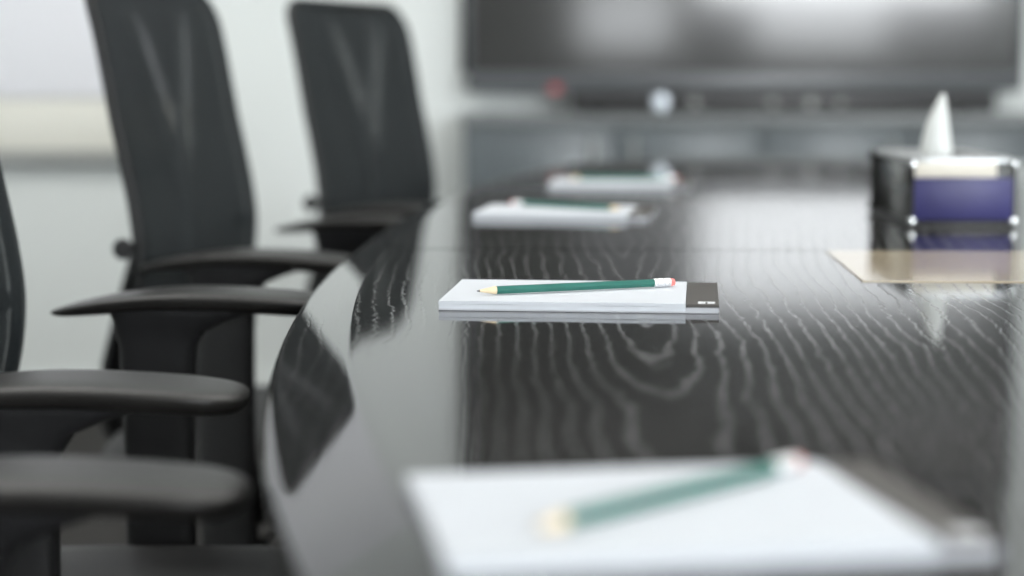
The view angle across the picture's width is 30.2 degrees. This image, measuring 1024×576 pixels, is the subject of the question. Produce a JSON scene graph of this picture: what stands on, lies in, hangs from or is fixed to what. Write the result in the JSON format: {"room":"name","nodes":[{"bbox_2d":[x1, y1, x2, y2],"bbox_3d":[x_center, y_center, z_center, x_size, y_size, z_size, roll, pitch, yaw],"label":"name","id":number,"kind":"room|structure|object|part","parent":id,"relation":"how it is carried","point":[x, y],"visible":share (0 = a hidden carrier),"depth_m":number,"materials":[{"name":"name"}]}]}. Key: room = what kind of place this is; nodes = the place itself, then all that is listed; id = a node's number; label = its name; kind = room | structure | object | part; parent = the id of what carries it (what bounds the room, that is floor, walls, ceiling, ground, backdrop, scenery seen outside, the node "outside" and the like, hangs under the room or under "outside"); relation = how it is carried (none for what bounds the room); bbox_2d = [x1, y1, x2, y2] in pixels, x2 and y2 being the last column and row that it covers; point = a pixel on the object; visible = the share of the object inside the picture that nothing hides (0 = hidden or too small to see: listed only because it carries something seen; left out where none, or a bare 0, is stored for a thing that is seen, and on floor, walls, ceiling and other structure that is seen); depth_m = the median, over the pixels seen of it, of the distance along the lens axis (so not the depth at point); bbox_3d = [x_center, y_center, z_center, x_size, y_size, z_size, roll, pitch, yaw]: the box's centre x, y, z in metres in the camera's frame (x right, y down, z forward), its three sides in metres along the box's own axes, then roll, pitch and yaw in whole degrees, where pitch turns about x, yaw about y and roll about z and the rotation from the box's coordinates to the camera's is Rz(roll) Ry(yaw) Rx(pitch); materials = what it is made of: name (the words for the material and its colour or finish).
{"room":"conference room","nodes":[
{"label":"conference room","id":0,"kind":"room"},
{"bbox_2d":[60,423,276,545],"bbox_3d":[0.450,0.861,1.007,6.300,0.100,8.600,0,7,0],"label":"floor","id":1,"kind":"structure","parent":0,"point":[90,442],"depth_m":3.82,"materials":[{"name":"carpet"}]},
{"bbox_2d":[0,456,252,575],"bbox_3d":[-0.267,0.322,0.770,0.595,1.026,0.603,0,7,-1],"label":"office chair","id":2,"kind":"object","parent":1,"relation":"on","point":[40,495],"visible":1,"depth_m":0.97,"materials":[{"name":"black plastic"}]},
{"bbox_3d":[-0.275,0.277,1.014,0.148,0.339,0.060,0,7,-1],"label":"arm post","id":3,"kind":"part","parent":2,"relation":"part of","materials":[{"name":"black plastic"}]},
{"bbox_3d":[-0.269,0.106,0.994,0.266,0.027,0.087,0,7,-1],"label":"armrest","id":4,"kind":"part","parent":2,"relation":"part of","materials":[{"name":"plastic"}]},
{"bbox_2d":[0,163,312,575],"bbox_3d":[-0.308,0.229,1.565,0.595,1.026,0.603,0,7,1],"label":"office chair","id":5,"kind":"object","parent":1,"relation":"on","point":[158,393],"visible":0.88,"depth_m":1.71,"materials":[{"name":"black plastic"}]},
{"bbox_3d":[-0.487,-0.012,1.534,0.073,0.532,0.422,0,7,1],"label":"backrest","id":6,"kind":"part","parent":5,"relation":"part of","materials":[{"name":"black fabric"}]},
{"bbox_3d":[-0.316,0.243,1.306,0.148,0.339,0.060,0,7,1],"label":"arm post","id":7,"kind":"part","parent":5,"relation":"part of","materials":[{"name":"black plastic"}]},
{"bbox_3d":[-0.310,0.072,1.286,0.266,0.027,0.087,0,7,1],"label":"armrest","id":8,"kind":"part","parent":5,"relation":"part of","materials":[{"name":"plastic"}]},
{"bbox_3d":[-0.294,0.299,1.567,0.490,0.080,0.480,0,7,1],"label":"seat","id":9,"kind":"part","parent":5,"relation":"part of","materials":[{"name":"fabric"}]},
{"bbox_3d":[-0.308,0.184,1.809,0.148,0.339,0.060,0,7,1],"label":"arm post","id":10,"kind":"part","parent":5,"relation":"part of","materials":[{"name":"black plastic"}]},
{"bbox_3d":[-0.302,0.013,1.789,0.266,0.027,0.087,0,7,1],"label":"armrest","id":11,"kind":"part","parent":5,"relation":"part of","materials":[{"name":"plastic"}]},
{"bbox_2d":[84,0,406,545],"bbox_3d":[-0.251,0.126,2.436,0.595,1.026,0.603,1,7,10],"label":"office chair","id":12,"kind":"object","parent":1,"relation":"on","point":[164,66],"visible":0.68,"depth_m":2.34,"materials":[{"name":"black fabric"}]},
{"bbox_3d":[-0.431,-0.118,2.436,0.076,0.544,0.427,1,7,10],"label":"frame","id":13,"kind":"part","parent":12,"relation":"part of","materials":[{"name":"black plastic"}]},
{"bbox_3d":[-0.455,-0.047,2.241,0.026,0.026,0.032,1,7,10],"label":"knob","id":14,"kind":"part","parent":12,"relation":"part of","materials":[{"name":"black plastic"}]},
{"bbox_3d":[-0.428,-0.118,2.435,0.073,0.532,0.422,1,7,10],"label":"backrest","id":15,"kind":"part","parent":12,"relation":"part of","materials":[{"name":"black fabric"}]},
{"bbox_3d":[-0.238,0.197,2.437,0.490,0.080,0.480,1,7,10],"label":"seat","id":16,"kind":"part","parent":12,"relation":"part of","materials":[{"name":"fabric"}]},
{"bbox_3d":[-0.302,0.140,2.183,0.148,0.339,0.060,1,7,10],"label":"arm post","id":17,"kind":"part","parent":12,"relation":"part of","materials":[{"name":"black plastic"}]},
{"bbox_3d":[-0.296,-0.031,2.162,0.266,0.027,0.087,1,7,10],"label":"armrest","id":18,"kind":"part","parent":12,"relation":"part of","materials":[{"name":"plastic"}]},
{"bbox_3d":[-0.277,0.285,2.298,0.014,0.014,0.186,1,7,7],"label":"tilt lever","id":19,"kind":"part","parent":12,"relation":"part of","materials":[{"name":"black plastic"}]},
{"bbox_3d":[-0.204,-0.089,2.656,0.266,0.027,0.087,1,7,10],"label":"armrest","id":20,"kind":"part","parent":12,"relation":"part of","materials":[{"name":"plastic"}]},
{"bbox_3d":[-0.210,0.082,2.677,0.148,0.339,0.060,1,7,10],"label":"arm post","id":21,"kind":"part","parent":12,"relation":"part of","materials":[{"name":"black plastic"}]},
{"bbox_2d":[286,0,460,291],"bbox_3d":[-0.077,0.045,3.131,0.595,1.026,0.603,3,7,21],"label":"office chair","id":22,"kind":"object","parent":1,"relation":"on","point":[355,62],"visible":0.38,"depth_m":3.13,"materials":[{"name":"black fabric"}]},
{"bbox_3d":[-0.311,-0.134,2.978,0.026,0.026,0.032,3,7,21],"label":"knob","id":23,"kind":"part","parent":22,"relation":"part of","materials":[{"name":"black plastic"}]},
{"bbox_3d":[-0.249,-0.204,3.164,0.076,0.544,0.427,3,7,21],"label":"frame","id":24,"kind":"part","parent":22,"relation":"part of","materials":[{"name":"black plastic"}]},
{"bbox_3d":[-0.246,-0.204,3.163,0.073,0.532,0.422,3,7,21],"label":"backrest","id":25,"kind":"part","parent":22,"relation":"part of","materials":[{"name":"black fabric"}]},
{"bbox_3d":[-0.170,-0.114,2.870,0.266,0.027,0.087,3,7,21],"label":"armrest","id":26,"kind":"part","parent":22,"relation":"part of","materials":[{"name":"plastic"}]},
{"bbox_2d":[263,156,1023,575],"bbox_3d":[0.505,0.326,1.962,1.366,0.741,3.980,0,7,3],"label":"conference table","id":27,"kind":"object","parent":1,"relation":"on","point":[842,330],"visible":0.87,"depth_m":1.20,"materials":[{"name":"black wood"}]},
{"bbox_2d":[472,204,656,220],"bbox_3d":[0.067,-0.092,2.320,0.209,0.007,0.145,1,7,9],"label":"notepad","id":28,"kind":"object","parent":27,"relation":"on","point":[494,211],"visible":0.91,"depth_m":2.26,"materials":[{"name":"paper"}]},
{"bbox_2d":[510,200,621,210],"bbox_3d":[0.066,-0.101,2.335,0.167,0.007,0.008,5,8,37],"label":"pencil","id":29,"kind":"object","parent":28,"relation":"on","point":[513,202],"visible":1,"depth_m":2.33,"materials":[{"name":"green paint"}]},
{"bbox_2d":[438,279,718,313],"bbox_3d":[0.056,0.006,1.485,0.209,0.007,0.145,1,7,6],"label":"notepad","id":30,"kind":"object","parent":27,"relation":"on","point":[683,297],"visible":0.82,"depth_m":1.43,"materials":[{"name":"paper"}]},
{"bbox_2d":[477,278,675,293],"bbox_3d":[0.051,-0.001,1.482,0.167,0.007,0.008,-3,7,-21],"label":"pencil","id":31,"kind":"object","parent":30,"relation":"on","point":[660,282],"visible":1,"depth_m":1.48,"materials":[{"name":"green paint"}]},
{"bbox_2d":[548,178,690,188],"bbox_3d":[0.165,-0.159,2.886,0.209,0.007,0.145,1,7,6],"label":"notepad","id":32,"kind":"object","parent":27,"relation":"on","point":[557,182],"visible":0.79,"depth_m":2.82,"materials":[{"name":"paper"}]},
{"bbox_2d":[569,176,677,180],"bbox_3d":[0.170,-0.168,2.905,0.167,0.007,0.008,1,7,4],"label":"pencil","id":33,"kind":"object","parent":32,"relation":"on","point":[671,178],"visible":1,"depth_m":2.90,"materials":[{"name":"green paint"}]},
{"bbox_2d":[405,461,1001,575],"bbox_3d":[0.069,0.090,0.765,0.209,0.007,0.145,-1,7,-9],"label":"notepad","id":34,"kind":"object","parent":27,"relation":"on","point":[816,513],"visible":0.91,"depth_m":0.73,"materials":[{"name":"paper"}]},
{"bbox_2d":[534,455,802,528],"bbox_3d":[0.067,0.083,0.770,0.007,0.007,0.167,7,9,44],"label":"pencil","id":35,"kind":"object","parent":34,"relation":"on","point":[790,463],"visible":1,"depth_m":0.76,"materials":[{"name":"green paint"}]},
{"bbox_2d":[867,148,1018,227],"bbox_3d":[0.508,-0.121,2.259,0.124,0.079,0.252,0,7,0],"label":"tissue box","id":36,"kind":"object","parent":27,"relation":"on","point":[967,188],"visible":0.98,"depth_m":2.14,"materials":[{"name":"plastic"}]},
{"bbox_3d":[0.451,-0.136,2.379,0.004,0.070,0.004,0,7,0],"label":"corner post","id":37,"kind":"part","parent":36,"relation":"part of","materials":[{"name":"plastic"}]},
{"bbox_3d":[0.451,-0.107,2.139,0.004,0.070,0.004,0,7,0],"label":"corner post","id":38,"kind":"part","parent":36,"relation":"part of","materials":[{"name":"plastic"}]},
{"bbox_2d":[920,93,952,155],"bbox_3d":[0.502,-0.189,2.249,0.038,0.084,0.053,2,7,19],"label":"tissue","id":39,"kind":"object","parent":36,"relation":"on","point":[936,139],"visible":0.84,"depth_m":2.24,"materials":[{"name":"paper"}]},
{"bbox_3d":[0.508,-0.085,2.264,0.118,0.005,0.246,0,7,0],"label":"trim","id":40,"kind":"part","parent":36,"relation":"part of","materials":[{"name":"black plastic"}]},
{"bbox_3d":[0.508,-0.157,2.255,0.118,0.006,0.246,0,7,0],"label":"lid","id":41,"kind":"part","parent":36,"relation":"part of","materials":[{"name":"silver metal"}]},
{"bbox_3d":[0.508,-0.100,2.139,0.111,0.048,0.004,0,7,0],"label":"panel","id":42,"kind":"part","parent":36,"relation":"part of","materials":[{"name":"plastic"}]},
{"bbox_3d":[0.565,-0.107,2.139,0.004,0.070,0.004,0,7,0],"label":"corner post","id":43,"kind":"part","parent":36,"relation":"part of","materials":[{"name":"plastic"}]},
{"bbox_2d":[461,111,1023,189],"bbox_3d":[0.988,-0.050,4.904,2.225,0.800,0.407,0,7,0],"label":"credenza","id":44,"kind":"object","parent":1,"relation":"on","point":[497,144],"visible":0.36,"depth_m":4.69,"materials":[{"name":"paint"}]},
{"bbox_3d":[0.065,-0.049,4.737,0.363,0.698,0.021,0,7,0],"label":"door","id":45,"kind":"part","parent":44,"relation":"part of","materials":[{"name":"paint"}]},
{"bbox_3d":[0.200,-0.306,4.682,0.010,0.130,0.026,0,7,0],"label":"handle","id":46,"kind":"part","parent":44,"relation":"part of","materials":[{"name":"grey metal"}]},
{"bbox_3d":[0.300,-0.306,4.682,0.010,0.130,0.026,0,7,0],"label":"handle","id":47,"kind":"part","parent":44,"relation":"part of","materials":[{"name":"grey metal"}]},
{"bbox_3d":[0.434,-0.049,4.737,0.363,0.698,0.021,0,7,0],"label":"door","id":48,"kind":"part","parent":44,"relation":"part of","materials":[{"name":"paint"}]},
{"bbox_2d":[570,92,995,112],"bbox_3d":[0.680,-0.470,4.830,1.060,0.052,0.196,0,7,0],"label":"soundbar","id":49,"kind":"object","parent":44,"relation":"on","point":[596,102],"visible":1,"depth_m":4.75,"materials":[{"name":"black plastic"}]},
{"bbox_3d":[0.370,-0.463,4.741,0.042,0.042,0.015,0,7,0],"label":"knob","id":50,"kind":"part","parent":49,"relation":"part of","materials":[{"name":"silver metal"}]},
{"bbox_3d":[0.457,-0.463,4.741,0.022,0.022,0.015,0,7,0],"label":"knob","id":51,"kind":"part","parent":49,"relation":"part of","materials":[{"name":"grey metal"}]},
{"bbox_3d":[0.650,-0.463,4.741,0.020,0.020,0.015,0,7,0],"label":"knob","id":52,"kind":"part","parent":49,"relation":"part of","materials":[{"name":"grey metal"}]},
{"bbox_3d":[0.745,-0.463,4.741,0.024,0.024,0.015,0,7,0],"label":"knob","id":53,"kind":"part","parent":49,"relation":"part of","materials":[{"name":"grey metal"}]},
{"bbox_3d":[0.820,-0.463,4.741,0.018,0.018,0.015,0,7,0],"label":"knob","id":54,"kind":"part","parent":49,"relation":"part of","materials":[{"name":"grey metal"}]},
{"bbox_3d":[0.803,-0.049,4.737,0.363,0.698,0.021,0,7,0],"label":"door","id":55,"kind":"part","parent":44,"relation":"part of","materials":[{"name":"paint"}]},
{"bbox_3d":[0.938,-0.306,4.682,0.010,0.130,0.026,0,7,0],"label":"handle","id":56,"kind":"part","parent":44,"relation":"part of","materials":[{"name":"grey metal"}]},
{"bbox_3d":[1.172,-0.049,4.737,0.363,0.698,0.021,0,7,0],"label":"door","id":57,"kind":"part","parent":44,"relation":"part of","materials":[{"name":"paint"}]},
{"bbox_2d":[0,0,1023,373],"bbox_3d":[0.450,-1.050,5.062,6.300,2.750,0.100,0,7,0],"label":"wall","id":58,"kind":"structure","parent":0,"point":[69,218],"depth_m":5.10,"materials":[{"name":"paint"}]},
{"bbox_2d":[0,0,118,163],"bbox_3d":[-1.620,-1.001,4.991,1.520,1.350,0.050,0,7,0],"label":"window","id":59,"kind":"structure","parent":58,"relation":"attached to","point":[47,47],"depth_m":5.04,"materials":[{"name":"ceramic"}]},
{"bbox_3d":[-1.620,-1.089,4.990,1.500,1.175,0.030,0,7,0],"label":"board panel","id":60,"kind":"part","parent":59,"relation":"part of","materials":[{"name":"ceramic"}]},
{"bbox_2d":[255,374,271,384],"bbox_3d":[0.450,0.277,5.162,6.100,0.090,0.012,0,7,0],"label":"baseboard","id":61,"kind":"structure","parent":58,"relation":"attached to","point":[260,379],"depth_m":5.15,"materials":[{"name":"paint"}]},
{"bbox_2d":[461,0,465,72],"bbox_3d":[0.605,-1.489,4.945,1.480,1.850,0.030,0,7,0],"label":"wall panel","id":62,"kind":"object","parent":58,"relation":"attached to","point":[463,2],"visible":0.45,"depth_m":5.03,"materials":[{"name":"grey"}]},
{"bbox_2d":[466,0,1023,91],"bbox_3d":[0.608,-0.932,4.954,1.456,0.839,0.082,0,7,0],"label":"television","id":63,"kind":"object","parent":62,"relation":"attached to","point":[512,45],"visible":1,"depth_m":4.96,"materials":[{"name":"grey"}]},
{"bbox_2d":[550,85,559,91],"bbox_3d":[0.113,-0.520,4.964,0.026,0.018,0.006,0,7,0],"label":"lamp","id":64,"kind":"object","parent":63,"relation":"attached to","point":[553,88],"depth_m":4.96,"materials":[{"name":"red"}]}
]}

